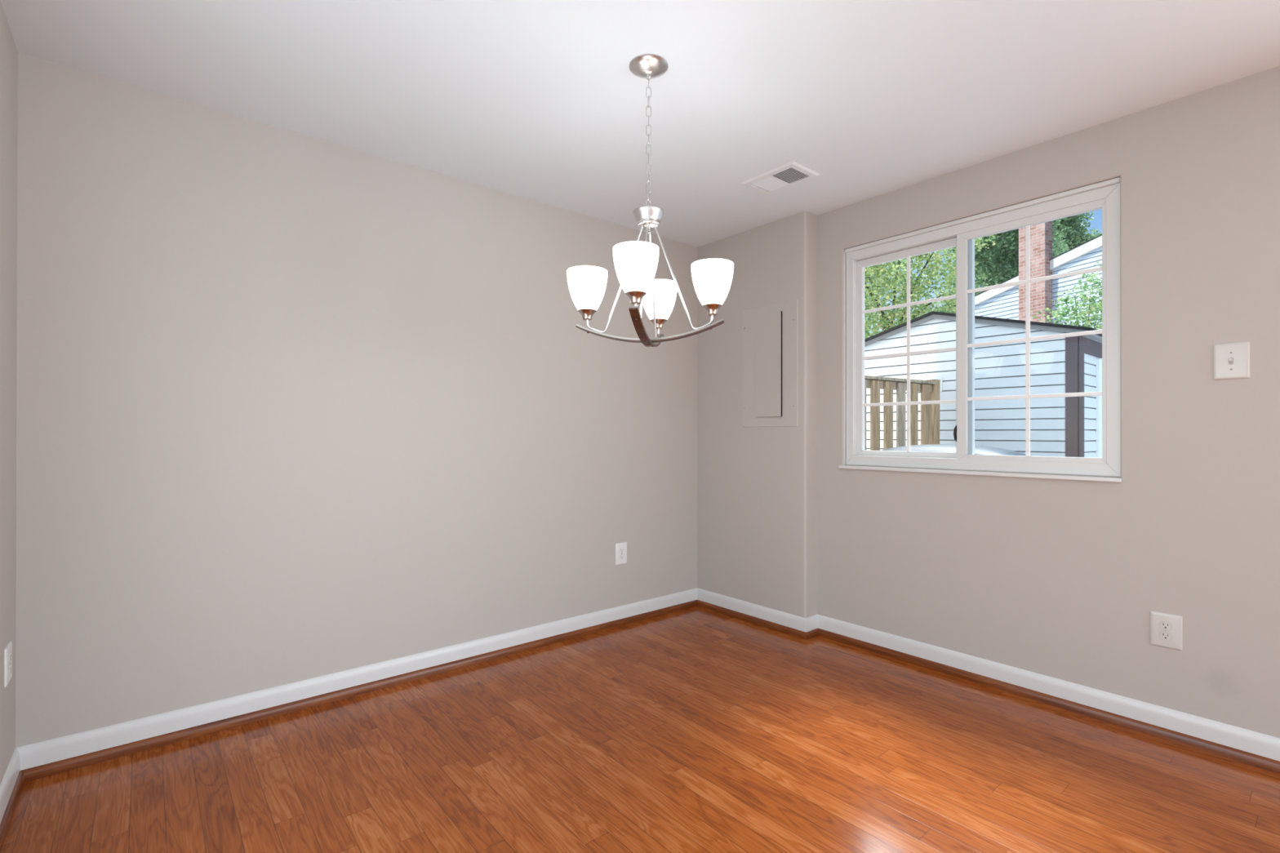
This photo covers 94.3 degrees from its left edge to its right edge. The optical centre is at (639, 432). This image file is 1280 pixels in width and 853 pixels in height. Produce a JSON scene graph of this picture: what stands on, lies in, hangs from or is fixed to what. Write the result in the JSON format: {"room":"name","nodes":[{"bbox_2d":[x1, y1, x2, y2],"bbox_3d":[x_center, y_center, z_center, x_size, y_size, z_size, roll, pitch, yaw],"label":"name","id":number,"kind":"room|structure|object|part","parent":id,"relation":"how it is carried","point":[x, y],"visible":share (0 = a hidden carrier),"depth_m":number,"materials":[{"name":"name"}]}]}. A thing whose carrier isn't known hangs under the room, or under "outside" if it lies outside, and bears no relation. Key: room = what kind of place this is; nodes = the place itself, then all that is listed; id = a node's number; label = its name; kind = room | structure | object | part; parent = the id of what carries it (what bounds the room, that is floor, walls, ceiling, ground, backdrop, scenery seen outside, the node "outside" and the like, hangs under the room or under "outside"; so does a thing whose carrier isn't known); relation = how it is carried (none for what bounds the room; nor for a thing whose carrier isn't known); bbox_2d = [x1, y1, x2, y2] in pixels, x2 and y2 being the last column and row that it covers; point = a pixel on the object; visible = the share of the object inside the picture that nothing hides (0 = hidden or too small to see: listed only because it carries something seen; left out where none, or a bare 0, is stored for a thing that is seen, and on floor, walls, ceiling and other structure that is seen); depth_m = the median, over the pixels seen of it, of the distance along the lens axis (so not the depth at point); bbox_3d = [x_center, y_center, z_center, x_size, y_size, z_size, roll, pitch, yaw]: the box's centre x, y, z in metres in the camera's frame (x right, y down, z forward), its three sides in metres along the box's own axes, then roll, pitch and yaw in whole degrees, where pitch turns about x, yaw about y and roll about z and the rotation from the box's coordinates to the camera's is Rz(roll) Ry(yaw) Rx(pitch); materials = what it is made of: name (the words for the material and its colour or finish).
{"room":"empty dining room","nodes":[
{"label":"empty dining room","id":0,"kind":"room"},
{"bbox_2d":[0,0,17,784],"bbox_3d":[0.246,-0.059,-0.922,0.150,2.440,7.450,0,0,-40],"label":"wall","id":1,"kind":"structure","parent":0,"point":[8,51],"depth_m":1.85,"materials":[{"name":"grey paint"}]},
{"bbox_2d":[4,640,12,687],"bbox_3d":[-1.980,0.725,1.863,0.008,0.118,0.098,0,0,-40],"label":"wall outlet","id":2,"kind":"object","parent":1,"relation":"attached to","point":[8,650],"visible":1,"depth_m":1.84,"materials":[{"name":"white plastic"}]},
{"bbox_2d":[8,664,11,675],"bbox_3d":[-1.978,0.744,1.864,0.003,0.028,0.034,0,0,-40],"label":"receptacle","id":3,"kind":"object","parent":2,"relation":"attached to","point":[10,665],"depth_m":1.86,"materials":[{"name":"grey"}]},
{"bbox_2d":[8,652,11,662],"bbox_3d":[-1.978,0.705,1.864,0.003,0.028,0.034,0,0,-40],"label":"receptacle","id":4,"kind":"object","parent":2,"relation":"attached to","point":[10,653],"depth_m":1.86,"materials":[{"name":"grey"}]},
{"bbox_2d":[0,747,19,823],"bbox_3d":[-1.728,1.108,1.564,0.012,0.114,1.100,0,0,-40],"label":"baseboard","id":5,"kind":"structure","parent":1,"relation":"attached to","point":[6,786],"depth_m":1.84,"materials":[{"name":"white paint"}]},
{"bbox_2d":[0,770,24,852],"bbox_3d":[-1.715,1.146,1.567,0.012,0.038,1.088,0,0,-40],"label":"trim","id":6,"kind":"structure","parent":1,"relation":"attached to","point":[6,819],"depth_m":1.80,"materials":[{"name":"brown wood"}]},
{"bbox_2d":[15,52,697,747],"bbox_3d":[-0.914,-0.051,3.060,3.476,2.440,0.150,0,0,-40],"label":"wall","id":7,"kind":"structure","parent":0,"point":[291,406],"depth_m":2.52,"materials":[{"name":"grey paint"}]},
{"bbox_2d":[16,587,697,770],"bbox_3d":[-0.844,1.113,3.011,3.226,0.114,0.012,0,0,-40],"label":"baseboard","id":8,"kind":"structure","parent":7,"relation":"attached to","point":[33,755],"depth_m":2.52,"materials":[{"name":"white paint"}]},
{"bbox_2d":[21,600,697,782],"bbox_3d":[-0.836,1.150,3.002,3.202,0.038,0.012,0,0,-40],"label":"trim","id":9,"kind":"structure","parent":7,"relation":"attached to","point":[82,761],"depth_m":2.51,"materials":[{"name":"brown wood"}]},
{"bbox_2d":[615,542,626,565],"bbox_3d":[-0.112,0.739,3.626,0.088,0.132,0.008,0,0,-40],"label":"wall outlet","id":10,"kind":"object","parent":7,"relation":"attached to","point":[620,548],"visible":1,"depth_m":3.62,"materials":[{"name":"white plastic"}]},
{"bbox_2d":[0,606,1279,852],"bbox_3d":[1.556,1.225,0.268,3.692,0.120,7.600,0,0,-40],"label":"floor","id":11,"kind":"structure","parent":0,"point":[695,729],"depth_m":2.02,"materials":[{"name":"brown wood"}]},
{"bbox_2d":[0,0,1279,247],"bbox_3d":[1.558,-1.355,0.274,3.692,0.160,7.600,0,0,-40],"label":"ceiling","id":12,"kind":"structure","parent":0,"point":[539,100],"depth_m":2.11,"materials":[{"name":"white paint"}]},
{"bbox_2d":[566,53,733,346],"bbox_3d":[0.030,-0.784,2.058,0.456,0.976,0.456,0,0,-34],"label":"chandelier","id":13,"kind":"object","parent":12,"relation":"hanging from","point":[636,262],"visible":1,"depth_m":2.02,"materials":[{"name":"white glass"}]},
{"bbox_3d":[-0.186,-0.501,2.099,0.144,0.140,0.144,0,0,-40],"label":"lamp shade","id":14,"kind":"part","parent":13,"relation":"part of","materials":[{"name":"white glass"}]},
{"bbox_3d":[-0.089,-0.534,2.080,0.207,0.370,0.008,0,0,11],"label":"arm","id":15,"kind":"part","parent":13,"relation":"part of","materials":[{"name":"silver metal"}]},
{"bbox_3d":[-0.013,-0.501,1.841,0.144,0.140,0.144,0,0,-40],"label":"lamp shade","id":16,"kind":"part","parent":13,"relation":"part of","materials":[{"name":"white glass"}]},
{"bbox_3d":[0.006,-0.531,1.939,0.008,0.377,0.207,0,0,11],"label":"arm","id":17,"kind":"part","parent":13,"relation":"part of","materials":[{"name":"silver metal"}]},
{"bbox_3d":[0.052,-0.531,2.176,0.008,0.377,0.207,0,0,11],"label":"arm","id":18,"kind":"part","parent":13,"relation":"part of","materials":[{"name":"silver metal"}]},
{"bbox_3d":[0.071,-0.500,2.273,0.144,0.140,0.144,0,0,-40],"label":"lamp shade","id":19,"kind":"part","parent":13,"relation":"part of","materials":[{"name":"white glass"}]},
{"bbox_3d":[0.148,-0.534,2.034,0.207,0.370,0.008,0,0,11],"label":"arm","id":20,"kind":"part","parent":13,"relation":"part of","materials":[{"name":"silver metal"}]},
{"bbox_3d":[0.245,-0.501,2.015,0.144,0.140,0.144,0,0,-40],"label":"lamp shade","id":21,"kind":"part","parent":13,"relation":"part of","materials":[{"name":"white glass"}]},
{"bbox_2d":[740,160,820,194],"bbox_3d":[0.699,-1.263,2.969,0.226,0.013,0.322,0,0,-40],"label":"ceiling vent","id":22,"kind":"object","parent":12,"relation":"in","point":[792,173],"visible":1,"depth_m":2.95,"materials":[{"name":"white metal"}]},
{"bbox_2d":[697,211,817,617],"bbox_3d":[0.790,-0.047,3.822,0.315,2.440,0.865,0,0,-40],"label":"wall pier","id":23,"kind":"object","parent":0,"point":[757,486],"visible":0.73,"depth_m":3.66,"materials":[{"name":"grey paint"}]},
{"bbox_2d":[697,600,806,639],"bbox_3d":[0.666,1.153,3.693,0.012,0.038,0.877,0,0,-40],"label":"trim","id":24,"kind":"structure","parent":23,"relation":"attached to","point":[761,622],"depth_m":3.64,"materials":[{"name":"brown wood"}]},
{"bbox_2d":[697,587,806,632],"bbox_3d":[0.667,1.115,3.710,0.012,0.114,0.877,0,0,-40],"label":"baseboard","id":25,"kind":"object","parent":23,"relation":"attached to","point":[784,619],"visible":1,"depth_m":3.66,"materials":[{"name":"white paint"}]},
{"bbox_2d":[742,299,797,426],"bbox_3d":[0.776,-0.402,3.585,0.036,0.732,0.411,0,0,-40],"label":"electrical panel","id":26,"kind":"object","parent":23,"relation":"attached to","point":[770,333],"visible":1,"depth_m":3.56,"materials":[{"name":"grey paint"}]},
{"bbox_3d":[0.771,-0.408,3.586,0.009,0.624,0.201,0,0,-36],"label":"door","id":27,"kind":"part","parent":26,"relation":"part of","materials":[{"name":"grey paint"}]},
{"bbox_2d":[817,66,1279,737],"bbox_3d":[3.222,-0.052,1.000,0.200,2.440,6.585,0,0,-40],"label":"wall","id":28,"kind":"structure","parent":0,"point":[1063,580],"depth_m":2.35,"materials":[{"name":"paint"}]},
{"bbox_2d":[805,614,817,631],"bbox_3d":[0.989,1.115,3.415,0.127,0.114,0.012,0,0,-40],"label":"baseboard","id":29,"kind":"structure","parent":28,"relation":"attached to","point":[811,621],"depth_m":3.41,"materials":[{"name":"white paint"}]},
{"bbox_2d":[806,628,818,639],"bbox_3d":[0.987,1.153,3.398,0.127,0.038,0.012,0,0,-40],"label":"trim","id":30,"kind":"structure","parent":28,"relation":"attached to","point":[815,633],"depth_m":3.39,"materials":[{"name":"brown wood"}]},
{"bbox_2d":[838,177,1121,482],"bbox_3d":[1.568,-0.417,2.899,0.126,1.234,1.260,0,0,-40],"label":"window","id":31,"kind":"structure","parent":28,"relation":"in","point":[961,233],"depth_m":2.85,"materials":[{"name":"white plastic"}]},
{"bbox_3d":[1.402,-0.416,3.134,0.029,1.095,0.573,0,0,-40],"label":"fixed sash","id":32,"kind":"part","parent":31,"relation":"part of","materials":[{"name":"white plastic"}]},
{"bbox_3d":[1.564,0.192,2.894,0.116,0.018,1.260,0,0,-40],"label":"sill","id":33,"kind":"part","parent":31,"relation":"part of","materials":[{"name":"white paint"}]},
{"bbox_3d":[1.743,-0.416,2.674,0.026,1.102,0.593,0,0,-40],"label":"sliding sash","id":34,"kind":"part","parent":31,"relation":"part of","materials":[{"name":"white plastic"}]},
{"bbox_2d":[817,614,1279,761],"bbox_3d":[2.002,1.113,2.292,0.012,0.114,3.035,0,0,-40],"label":"baseboard","id":35,"kind":"structure","parent":28,"relation":"attached to","point":[1238,738],"depth_m":2.48,"materials":[{"name":"white paint"}]},
{"bbox_2d":[817,628,1279,773],"bbox_3d":[1.996,1.151,2.280,0.012,0.038,3.023,0,0,-40],"label":"trim","id":36,"kind":"structure","parent":28,"relation":"attached to","point":[1227,752],"depth_m":2.48,"materials":[{"name":"brown wood"}]},
{"bbox_2d":[1150,610,1182,650],"bbox_3d":[2.017,0.760,2.278,0.008,0.131,0.094,0,0,-40],"label":"wall outlet","id":37,"kind":"object","parent":28,"relation":"attached to","point":[1166,629],"visible":1,"depth_m":2.27,"materials":[{"name":"white plastic"}]},
{"bbox_2d":[1160,631,1171,639],"bbox_3d":[2.015,0.779,2.276,0.003,0.028,0.034,0,0,-40],"label":"receptacle","id":38,"kind":"object","parent":37,"relation":"attached to","point":[1163,635],"depth_m":2.28,"materials":[{"name":"grey plastic"}]},
{"bbox_2d":[1160,621,1171,630],"bbox_3d":[2.016,0.740,2.276,0.003,0.028,0.034,0,0,-40],"label":"receptacle","id":39,"kind":"object","parent":37,"relation":"attached to","point":[1164,625],"depth_m":2.28,"materials":[{"name":"grey plastic"}]},
{"bbox_2d":[1213,341,1249,380],"bbox_3d":[2.129,-0.259,2.139,0.020,0.131,0.095,0,0,-40],"label":"light switch","id":40,"kind":"object","parent":28,"relation":"attached to","point":[1231,361],"visible":1,"depth_m":2.14,"materials":[{"name":"white plastic"}]},
{"label":"outside","id":41,"kind":"structure","parent":0,"visible":0},
{"bbox_3d":[25.771,1.427,28.507,69.685,0.250,85.000,0,0,-40],"label":"ground","id":42,"kind":"structure","parent":41,"visible":0},
{"bbox_2d":[864,375,939,450],"bbox_3d":[1.898,0.347,5.328,2.651,1.772,0.103,0,0,-33],"label":"fence","id":43,"kind":"object","parent":42,"relation":"on","point":[929,389],"visible":0.18,"depth_m":5.66,"materials":[{"name":"brown wood"}]},
{"bbox_3d":[1.903,-0.449,5.341,2.461,0.072,0.037,0,0,-33],"label":"rail","id":44,"kind":"part","parent":43,"relation":"part of","materials":[{"name":"brown wood"}]},
{"bbox_3d":[1.908,-0.504,5.334,2.461,0.029,0.100,0,0,-33],"label":"cap rail","id":45,"kind":"part","parent":43,"relation":"part of","materials":[{"name":"brown wood"}]},
{"bbox_3d":[2.972,0.350,6.020,0.095,1.772,0.092,0,0,-33],"label":"post","id":46,"kind":"part","parent":43,"relation":"part of","materials":[{"name":"brown wood"}]},
{"bbox_2d":[864,234,998,338],"bbox_3d":[9.034,-4.063,20.313,7.859,10.677,7.112,0,0,1],"label":"maple tree","id":47,"kind":"object","parent":42,"relation":"on","point":[885,319],"visible":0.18,"depth_m":19.65,"materials":[{"name":"green plant"}]},
{"bbox_2d":[881,444,1031,456],"bbox_3d":[2.251,0.656,4.367,0.540,1.139,1.090,0,0,-40],"label":"bin","id":48,"kind":"object","parent":42,"relation":"on","point":[979,450],"visible":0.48,"depth_m":4.17,"materials":[{"name":"plastic"}]},
{"bbox_2d":[864,311,1102,457],"bbox_3d":[4.018,-0.013,6.984,2.575,2.491,2.700,0,0,-40],"label":"garden shed","id":49,"kind":"object","parent":42,"relation":"on","point":[1065,426],"visible":0.27,"depth_m":5.67,"materials":[{"name":"plastic"}]},
{"bbox_3d":[3.879,0.164,5.296,0.103,2.130,0.117,0,0,-40],"label":"corner post","id":50,"kind":"part","parent":49,"relation":"part of","materials":[{"name":"brown paint"}]},
{"bbox_2d":[939,217,1069,305],"bbox_3d":[16.195,-5.630,25.809,8.685,13.861,4.873,0,0,-40],"label":"tree","id":51,"kind":"object","parent":42,"relation":"on","point":[999,262],"visible":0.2,"depth_m":23.94,"materials":[{"name":"green plant"}]},
{"bbox_2d":[954,221,1102,329],"bbox_3d":[15.276,-2.909,10.443,7.810,8.320,16.250,0,0,-22],"label":"neighbor house","id":52,"kind":"structure","parent":42,"relation":"on","point":[1008,302],"depth_m":14.15,"materials":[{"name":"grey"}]},
{"bbox_2d":[1032,262,1102,329],"bbox_3d":[6.666,-0.694,8.564,1.943,3.868,1.106,0,0,-21],"label":"leafy sapling","id":53,"kind":"object","parent":42,"relation":"on","point":[1092,307],"visible":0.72,"depth_m":8.40,"materials":[{"name":"green plant"}]},
{"bbox_2d":[1052,211,1102,254],"bbox_3d":[23.372,-7.326,32.932,5.455,17.285,6.772,0,0,33],"label":"tree","id":54,"kind":"object","parent":42,"relation":"on","point":[1072,228],"visible":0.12,"depth_m":31.42,"materials":[{"name":"green plant"}]}
]}

